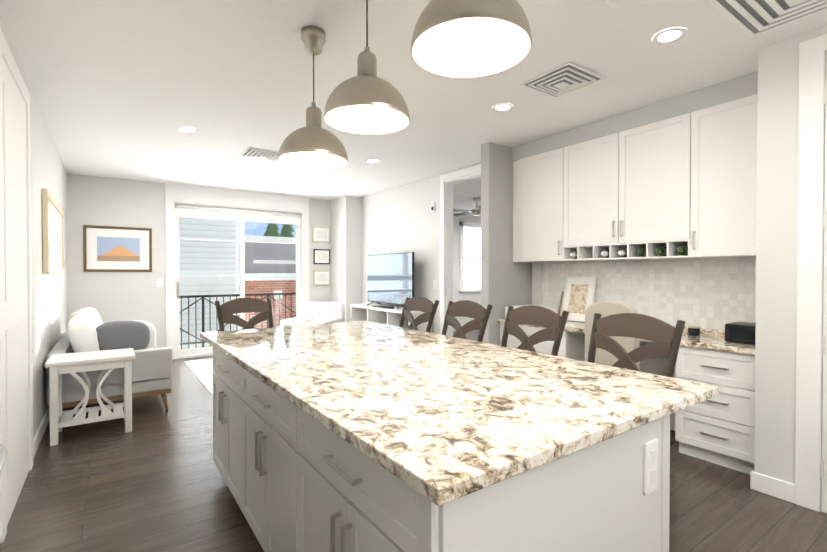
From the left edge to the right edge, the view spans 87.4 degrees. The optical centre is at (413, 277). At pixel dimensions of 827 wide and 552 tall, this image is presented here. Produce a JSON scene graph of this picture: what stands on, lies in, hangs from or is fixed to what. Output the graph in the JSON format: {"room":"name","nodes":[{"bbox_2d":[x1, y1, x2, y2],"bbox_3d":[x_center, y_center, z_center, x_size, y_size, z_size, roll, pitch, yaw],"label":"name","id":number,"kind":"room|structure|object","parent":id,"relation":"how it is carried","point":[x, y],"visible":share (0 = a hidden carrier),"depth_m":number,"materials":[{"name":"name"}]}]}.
{"room":"kitchen","nodes":[
{"label":"kitchen","id":0,"kind":"room"},
{"bbox_2d":[0,16,67,438],"bbox_3d":[-3.348,-0.054,3.827,0.130,2.740,5.280,0,1,-35],"label":"wall","id":1,"kind":"structure","parent":0,"point":[49,301],"depth_m":3.72,"materials":[{"name":"paint"}]},
{"bbox_2d":[0,28,49,543],"bbox_3d":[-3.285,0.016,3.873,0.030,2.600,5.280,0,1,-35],"label":"door","id":2,"kind":"structure","parent":1,"relation":"attached to","point":[19,443],"depth_m":2.54,"materials":[{"name":"white wood"}]},
{"bbox_2d":[42,189,63,273],"bbox_3d":[-3.675,-0.405,4.437,0.038,0.730,1.700,0,1,-35],"label":"picture frame","id":3,"kind":"object","parent":1,"relation":"attached to","point":[52,236],"visible":1,"depth_m":4.17,"materials":[{"name":"gold metal"}]},
{"bbox_2d":[67,173,480,347],"bbox_3d":[-1.452,-0.103,8.514,8.670,2.740,0.200,0,1,-35],"label":"wall","id":4,"kind":"structure","parent":0,"point":[113,202],"depth_m":6.44,"materials":[{"name":"paint"}]},
{"bbox_2d":[83,225,151,271],"bbox_3d":[-4.321,-0.410,6.351,0.830,0.660,0.023,0,1,-35],"label":"picture frame","id":5,"kind":"object","parent":4,"relation":"attached to","point":[115,249],"visible":1,"depth_m":6.34,"materials":[{"name":"wood"},{"name":"paper"},{"name":"glass"}]},
{"bbox_2d":[157,279,162,286],"bbox_3d":[-3.903,0.086,6.657,0.080,0.120,0.017,0,1,-35],"label":"light switch","id":6,"kind":"object","parent":4,"relation":"attached to","point":[159,282],"visible":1,"depth_m":6.66,"materials":[{"name":"white plastic"}]},
{"bbox_2d":[165,183,308,359],"bbox_3d":[-2.939,-0.092,7.439,2.320,2.740,0.205,0,1,-35],"label":"trim","id":7,"kind":"structure","parent":4,"relation":"attached to","point":[195,195],"depth_m":7.11,"materials":[{"name":"white wood"}]},
{"bbox_2d":[175,203,300,358],"bbox_3d":[-2.945,0.053,7.449,2.060,2.450,0.185,0,1,-35],"label":"sliding door","id":8,"kind":"structure","parent":4,"relation":"attached to","point":[241,216],"depth_m":7.28,"materials":[{"name":"white"}]},
{"bbox_2d":[312,226,329,242],"bbox_3d":[-1.738,-0.805,8.166,0.350,0.290,0.023,0,1,-35],"label":"picture frame","id":9,"kind":"object","parent":4,"relation":"attached to","point":[320,234],"visible":0.98,"depth_m":8.16,"materials":[{"name":"gold metal"}]},
{"bbox_2d":[313,249,329,263],"bbox_3d":[-1.730,-0.390,8.177,0.330,0.280,0.023,0,1,-35],"label":"picture frame","id":10,"kind":"object","parent":4,"relation":"attached to","point":[321,256],"visible":1,"depth_m":8.17,"materials":[{"name":"grey"}]},
{"bbox_2d":[313,270,329,284],"bbox_3d":[-1.730,0.010,8.181,0.330,0.280,0.023,0,1,-35],"label":"picture frame","id":11,"kind":"object","parent":4,"relation":"attached to","point":[321,277],"visible":0.96,"depth_m":8.18,"materials":[{"name":"gold metal"}]},
{"bbox_2d":[459,222,480,291],"bbox_3d":[1.544,-0.480,10.535,1.220,1.650,0.180,0,1,-35],"label":"window","id":12,"kind":"structure","parent":4,"relation":"in","point":[469,258],"depth_m":10.49,"materials":[{"name":"white glass"}]},
{"bbox_2d":[331,196,361,321],"bbox_3d":[-1.266,-0.099,8.116,0.346,2.740,0.666,0,1,-35],"label":"column","id":13,"kind":"structure","parent":0,"point":[346,250],"depth_m":7.89,"materials":[{"name":"paint"}]},
{"bbox_2d":[0,330,826,551],"bbox_3d":[0.779,1.362,4.260,10.400,0.100,9.350,0,1,-35],"label":"floor","id":14,"kind":"structure","parent":0,"point":[153,481],"depth_m":2.59,"materials":[{"name":"brown wood"}]},
{"bbox_2d":[0,444,6,473],"bbox_3d":[-1.696,0.455,1.137,0.868,1.780,0.910,0,1,-35],"label":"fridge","id":15,"kind":"object","parent":14,"relation":"on","point":[3,451],"visible":1,"depth_m":1.58,"materials":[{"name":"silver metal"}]},
{"bbox_2d":[45,348,134,445],"bbox_3d":[-2.734,0.990,3.696,0.590,0.655,0.450,0,1,-35],"label":"side table","id":16,"kind":"object","parent":14,"relation":"on","point":[72,364],"visible":1,"depth_m":3.60,"materials":[{"name":"white wood"}]},
{"bbox_2d":[46,307,172,409],"bbox_3d":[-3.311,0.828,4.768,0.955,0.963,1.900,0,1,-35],"label":"armchair","id":17,"kind":"object","parent":14,"relation":"on","point":[152,364],"visible":0.69,"depth_m":4.11,"materials":[{"name":"grey fabric"}]},
{"bbox_2d":[184,358,213,394],"bbox_3d":[-1.853,1.288,6.259,2.300,0.006,2.450,0,1,-35],"label":"rug","id":18,"kind":"object","parent":14,"relation":"on","point":[202,370],"visible":0.21,"depth_m":5.98,"materials":[{"name":"fabric"}]},
{"bbox_2d":[280,302,344,326],"bbox_3d":[-1.626,0.852,7.044,0.780,0.860,0.780,0,1,15],"label":"armchair","id":19,"kind":"object","parent":18,"relation":"on","point":[312,313],"visible":0.46,"depth_m":7.24,"materials":[{"name":"white fabric"}]},
{"bbox_2d":[215,298,272,330],"bbox_3d":[-1.331,0.749,3.627,0.488,1.140,0.517,-1,1,-41],"label":"stool","id":20,"kind":"object","parent":14,"relation":"on","point":[225,311],"visible":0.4,"depth_m":3.74,"materials":[{"name":"brown wood"}]},
{"bbox_2d":[350,303,431,332],"bbox_3d":[-0.410,0.877,6.812,0.400,0.815,1.800,0,1,-35],"label":"tv console","id":21,"kind":"object","parent":14,"relation":"on","point":[365,312],"visible":0.1,"depth_m":6.95,"materials":[{"name":"white wood"}]},
{"bbox_2d":[378,306,393,308],"bbox_3d":[-0.415,0.455,6.621,0.102,0.027,0.300,0,1,-35],"label":"box","id":22,"kind":"object","parent":21,"relation":"on","point":[389,307],"depth_m":6.56,"materials":[{"name":"black plastic"}]},
{"bbox_2d":[367,252,413,308],"bbox_3d":[-0.386,0.048,6.795,0.294,0.836,1.340,0,1,-35],"label":"tv","id":23,"kind":"object","parent":21,"relation":"on","point":[390,278],"visible":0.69,"depth_m":6.72,"materials":[{"name":"black plastic"}]},
{"bbox_2d":[399,297,439,331],"bbox_3d":[-0.118,0.747,3.805,0.517,1.140,0.488,0,1,-35],"label":"stool","id":24,"kind":"object","parent":14,"relation":"on","point":[426,306],"visible":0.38,"depth_m":3.86,"materials":[{"name":"brown wood"}]},
{"bbox_2d":[206,341,669,551],"bbox_3d":[-0.233,0.892,2.191,1.072,0.883,2.424,0,1,-35],"label":"kitchen island","id":25,"kind":"object","parent":14,"relation":"on","point":[299,484],"depth_m":1.34,"materials":[{"name":"painted wood"},{"name":"granite"},{"name":"brushed nickel"}]},
{"bbox_2d":[200,321,718,508],"bbox_3d":[-0.191,0.430,2.414,1.380,0.037,2.796,0,1,-35],"label":"island countertop","id":26,"kind":"structure","parent":25,"relation":"on","point":[458,418],"depth_m":1.54,"materials":[{"name":"beige stone"}]},
{"bbox_2d":[442,300,492,341],"bbox_3d":[0.247,0.752,3.286,0.517,1.140,0.488,0,1,-35],"label":"stool","id":27,"kind":"object","parent":14,"relation":"on","point":[479,313],"visible":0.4,"depth_m":3.35,"materials":[{"name":"brown wood"}]},
{"bbox_2d":[501,305,568,355],"bbox_3d":[0.625,0.758,2.751,0.517,1.140,0.488,0,1,-35],"label":"stool","id":28,"kind":"object","parent":14,"relation":"on","point":[553,323],"visible":0.38,"depth_m":2.81,"materials":[{"name":"brown wood"}]},
{"bbox_2d":[498,322,584,360],"bbox_3d":[1.387,0.899,4.497,0.543,0.820,0.845,0,1,-35],"label":"base cabinet","id":29,"kind":"object","parent":14,"relation":"on","point":[572,346],"depth_m":4.13,"materials":[{"name":"white wood"}]},
{"bbox_2d":[585,301,639,368],"bbox_3d":[1.674,0.751,3.434,0.480,1.140,0.400,0,1,-35],"label":"desk chair","id":30,"kind":"object","parent":14,"relation":"on","point":[627,344],"visible":0.27,"depth_m":3.30,"materials":[{"name":"beige fabric"}]},
{"bbox_2d":[588,313,685,377],"bbox_3d":[1.008,0.764,2.207,0.517,1.140,0.488,0,1,-35],"label":"stool","id":31,"kind":"object","parent":14,"relation":"on","point":[665,337],"visible":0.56,"depth_m":2.27,"materials":[{"name":"brown wood"}]},
{"bbox_2d":[670,346,754,473],"bbox_3d":[2.322,0.913,3.168,0.543,0.820,0.525,0,1,-35],"label":"base cabinet","id":32,"kind":"object","parent":14,"relation":"on","point":[719,429],"depth_m":3.00,"materials":[{"name":"white wood"}]},
{"bbox_2d":[498,318,754,357],"bbox_3d":[1.800,0.476,3.888,0.563,0.040,2.310,0,1,-35],"label":"countertop","id":33,"kind":"structure","parent":32,"relation":"on","point":[704,341],"depth_m":3.14,"materials":[{"name":"beige stone"}]},
{"bbox_2d":[505,304,556,317],"bbox_3d":[1.258,0.376,4.642,0.405,0.140,0.380,0,1,-35],"label":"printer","id":34,"kind":"object","parent":33,"relation":"on","point":[554,309],"visible":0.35,"depth_m":4.60,"materials":[{"name":"white plastic"}]},
{"bbox_2d":[558,292,563,315],"bbox_3d":[1.604,0.299,4.561,0.096,0.292,0.140,0,1,-35],"label":"frame","id":35,"kind":"object","parent":33,"relation":"on","point":[560,306],"visible":0.25,"depth_m":4.61,"materials":[{"name":"wood"}]},
{"bbox_2d":[561,276,596,321],"bbox_3d":[1.684,0.220,4.427,0.115,0.454,0.340,0,1,-35],"label":"framed picture","id":36,"kind":"object","parent":33,"relation":"on","point":[578,296],"visible":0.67,"depth_m":4.42,"materials":[{"name":"white"}]},
{"bbox_2d":[687,325,700,335],"bbox_3d":[2.218,0.420,3.423,0.088,0.078,0.088,0,1,-35],"label":"candle jar","id":37,"kind":"object","parent":33,"relation":"on","point":[693,330],"visible":1,"depth_m":3.39,"materials":[{"name":"grey glass"}]},
{"bbox_2d":[725,322,755,344],"bbox_3d":[2.402,0.397,3.087,0.245,0.130,0.240,0,1,-35],"label":"radio","id":38,"kind":"object","parent":33,"relation":"on","point":[740,332],"visible":0.58,"depth_m":3.04,"materials":[{"name":"black plastic"}]},
{"bbox_2d":[0,0,826,215],"bbox_3d":[0.721,-1.479,4.312,10.400,0.100,9.550,0,1,-35],"label":"ceiling","id":39,"kind":"structure","parent":0,"point":[122,89],"depth_m":3.08,"materials":[{"name":"paint"}]},
{"bbox_2d":[177,126,197,132],"bbox_3d":[-2.177,-1.424,4.173,0.178,0.008,0.178,0,1,-35],"label":"recessed light","id":40,"kind":"object","parent":39,"relation":"in","point":[187,129],"visible":1,"depth_m":4.17,"materials":[{"name":"white"}]},
{"bbox_2d":[240,147,278,160],"bbox_3d":[-1.753,-1.419,5.047,0.420,0.033,0.420,0,1,-35],"label":"ceiling vent","id":41,"kind":"object","parent":39,"relation":"in","point":[257,153],"visible":0.96,"depth_m":5.01,"materials":[{"name":"white metal"}]},
{"bbox_2d":[278,25,347,168],"bbox_3d":[-0.575,-1.040,2.492,0.390,0.740,0.390,0,1,-35],"label":"pendant light","id":42,"kind":"object","parent":39,"relation":"hanging from","point":[313,144],"visible":1,"depth_m":2.44,"materials":[{"name":"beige metal"}]},
{"bbox_2d":[324,0,409,134],"bbox_3d":[-0.212,-1.059,1.977,0.390,0.690,0.390,0,1,-35],"label":"pendant light","id":43,"kind":"object","parent":39,"relation":"hanging from","point":[366,100],"visible":1,"depth_m":1.94,"materials":[{"name":"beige metal"}]},
{"bbox_2d":[366,159,379,162],"bbox_3d":[-0.501,-1.436,5.353,0.178,0.008,0.178,0,1,-35],"label":"recessed light","id":44,"kind":"object","parent":39,"relation":"in","point":[373,161],"visible":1,"depth_m":5.36,"materials":[{"name":"white"}]},
{"bbox_2d":[453,198,480,215],"bbox_3d":[1.156,-1.315,8.128,1.292,0.310,1.235,0,1,-35],"label":"ceiling fan","id":45,"kind":"object","parent":39,"relation":"hanging from","point":[476,211],"visible":0.77,"depth_m":8.03,"materials":[{"name":"silver metal"}]},
{"bbox_2d":[411,0,531,77],"bbox_3d":[0.185,-1.068,1.413,0.390,0.660,0.390,0,1,-35],"label":"pendant light","id":46,"kind":"object","parent":39,"relation":"hanging from","point":[465,38],"visible":1,"depth_m":1.51,"materials":[{"name":"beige metal"}]},
{"bbox_2d":[492,103,513,111],"bbox_3d":[0.748,-1.418,3.615,0.178,0.008,0.178,0,1,-35],"label":"recessed light","id":47,"kind":"object","parent":39,"relation":"in","point":[502,107],"visible":1,"depth_m":3.61,"materials":[{"name":"white"}]},
{"bbox_2d":[520,62,605,98],"bbox_3d":[1.071,-1.399,3.122,0.420,0.033,0.420,0,1,-35],"label":"ceiling vent","id":48,"kind":"object","parent":39,"relation":"in","point":[563,79],"visible":0.98,"depth_m":3.09,"materials":[{"name":"white metal"}]},
{"bbox_2d":[605,0,619,6],"bbox_3d":[1.009,-1.391,2.185,0.080,0.030,0.080,0,1,-35],"label":"detector","id":49,"kind":"object","parent":39,"relation":"attached to","point":[612,3],"visible":1,"depth_m":2.18,"materials":[{"name":"white plastic"}]},
{"bbox_2d":[652,27,686,44],"bbox_3d":[1.491,-1.406,2.525,0.178,0.008,0.178,0,1,-35],"label":"recessed light","id":50,"kind":"object","parent":39,"relation":"in","point":[669,35],"visible":1,"depth_m":2.52,"materials":[{"name":"white"}]},
{"bbox_2d":[707,0,826,37],"bbox_3d":[1.901,-1.388,2.116,0.600,0.033,0.600,0,1,-35],"label":"ceiling vent","id":51,"kind":"object","parent":39,"relation":"in","point":[751,18],"visible":0.98,"depth_m":2.27,"materials":[{"name":"white metal"}]},
{"bbox_2d":[362,162,480,333],"bbox_3d":[-0.088,-0.086,6.857,0.130,2.740,4.480,0,1,-35],"label":"wall","id":52,"kind":"structure","parent":0,"point":[402,219],"depth_m":6.65,"materials":[{"name":"paint"}]},
{"bbox_2d":[431,202,434,212],"bbox_3d":[0.278,-0.999,6.194,0.024,0.140,0.090,0,1,-35],"label":"sensor","id":53,"kind":"object","parent":52,"relation":"attached to","point":[432,211],"depth_m":6.18,"materials":[{"name":"white plastic"}]},
{"bbox_2d":[433,280,436,288],"bbox_3d":[0.307,0.101,6.171,0.017,0.120,0.080,0,1,-35],"label":"light switch","id":54,"kind":"object","parent":52,"relation":"attached to","point":[434,281],"depth_m":6.16,"materials":[{"name":"white plastic"}]},
{"bbox_2d":[440,164,480,336],"bbox_3d":[0.028,-0.069,6.670,0.155,2.710,3.220,0,1,-35],"label":"trim","id":55,"kind":"structure","parent":52,"relation":"attached to","point":[448,180],"depth_m":6.00,"materials":[{"name":"white wood"}]},
{"bbox_2d":[481,142,531,344],"bbox_3d":[1.093,-0.065,4.876,0.800,2.740,0.120,0,1,-35],"label":"wall","id":56,"kind":"structure","parent":0,"point":[506,280],"depth_m":4.68,"materials":[{"name":"paint"}]},
{"bbox_2d":[532,262,542,304],"bbox_3d":[3.061,-0.077,6.067,4.110,2.740,0.100,0,1,-35],"label":"wall","id":57,"kind":"structure","parent":0,"point":[537,276],"depth_m":4.87,"materials":[{"name":"paint"}]},
{"bbox_2d":[512,71,757,161],"bbox_3d":[1.898,-1.347,3.937,0.350,0.155,2.320,0,1,-35],"label":"soffit","id":58,"kind":"structure","parent":0,"point":[744,86],"depth_m":3.57,"materials":[{"name":"paint"}]},
{"bbox_2d":[542,257,755,329],"bbox_3d":[2.078,-0.056,4.078,0.108,2.740,2.320,0,1,-35],"label":"wall","id":59,"kind":"structure","parent":0,"point":[714,293],"depth_m":3.74,"materials":[{"name":"tile"}]},
{"bbox_2d":[517,146,592,261],"bbox_3d":[1.460,-0.720,4.542,0.352,1.108,0.628,0,1,-35],"label":"upper cabinet","id":60,"kind":"object","parent":59,"relation":"attached to","point":[543,178],"depth_m":4.41,"materials":[{"name":"white wood"}]},
{"bbox_2d":[569,115,680,249],"bbox_3d":[1.933,-0.783,3.869,0.352,0.968,1.130,0,1,-35],"label":"upper cabinet","id":61,"kind":"object","parent":59,"relation":"attached to","point":[623,184],"depth_m":3.72,"materials":[{"name":"white wood"}]},
{"bbox_2d":[677,94,757,258],"bbox_3d":[2.386,-0.706,3.226,0.352,1.108,0.563,0,1,-35],"label":"upper cabinet","id":62,"kind":"object","parent":59,"relation":"attached to","point":[683,186],"depth_m":3.16,"materials":[{"name":"white wood"}]},
{"bbox_2d":[754,26,826,512],"bbox_3d":[3.221,-0.033,1.855,0.800,2.740,2.630,0,1,-35],"label":"wall","id":63,"kind":"structure","parent":0,"point":[776,237],"depth_m":2.61,"materials":[{"name":"paint"}]},
{"bbox_2d":[750,34,826,512],"bbox_3d":[2.553,-0.012,2.221,0.170,2.690,1.296,0,1,-35],"label":"trim","id":64,"kind":"structure","parent":63,"relation":"attached to","point":[804,490],"depth_m":2.47,"materials":[{"name":"white painted wood"}]},
{"label":"outside","id":65,"kind":"structure","parent":0,"visible":0},
{"bbox_2d":[245,221,295,237],"bbox_3d":[-19.936,-1.403,71.504,170.000,24.000,0.001,0,1,-35],"label":"sky","id":66,"kind":"structure","parent":65,"point":[257,230],"depth_m":68.17,"materials":[{"name":"blue"}]},
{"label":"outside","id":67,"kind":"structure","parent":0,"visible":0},
{"bbox_2d":[179,217,239,348],"bbox_3d":[-10.026,0.737,11.303,8.850,17.000,7.880,0,1,-35],"label":"siding","id":68,"kind":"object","parent":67,"point":[198,251],"depth_m":10.19,"materials":[{"name":"white"}]},
{"bbox_2d":[245,273,295,327],"bbox_3d":[-1.705,4.480,20.446,15.060,9.320,8.580,0,1,-35],"label":"brick building","id":69,"kind":"structure","parent":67,"point":[290,278],"depth_m":13.42,"materials":[{"name":"red brick"}]},
{"bbox_2d":[245,235,295,272],"bbox_3d":[-5.405,3.258,32.859,19.200,11.500,8.400,0,1,-35],"label":"building","id":70,"kind":"structure","parent":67,"point":[272,259],"depth_m":25.68,"materials":[{"name":"grey"}]},
{"bbox_2d":[263,223,294,237],"bbox_3d":[-6.810,0.378,46.687,36.568,16.965,8.372,0,1,-35],"label":"trees","id":71,"kind":"object","parent":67,"point":[285,230],"depth_m":40.69,"materials":[{"name":"green plant"}]},
{"bbox_3d":[-3.158,1.338,7.939,3.600,0.110,0.800,0,1,-35],"label":"floor","id":72,"kind":"structure","parent":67,"visible":0},
{"bbox_2d":[179,293,295,348],"bbox_3d":[-3.348,0.800,8.204,3.540,0.960,0.040,0,1,-35],"label":"balcony railing","id":73,"kind":"object","parent":72,"relation":"on","point":[210,302],"depth_m":7.93,"materials":[{"name":"black metal"}]}
]}

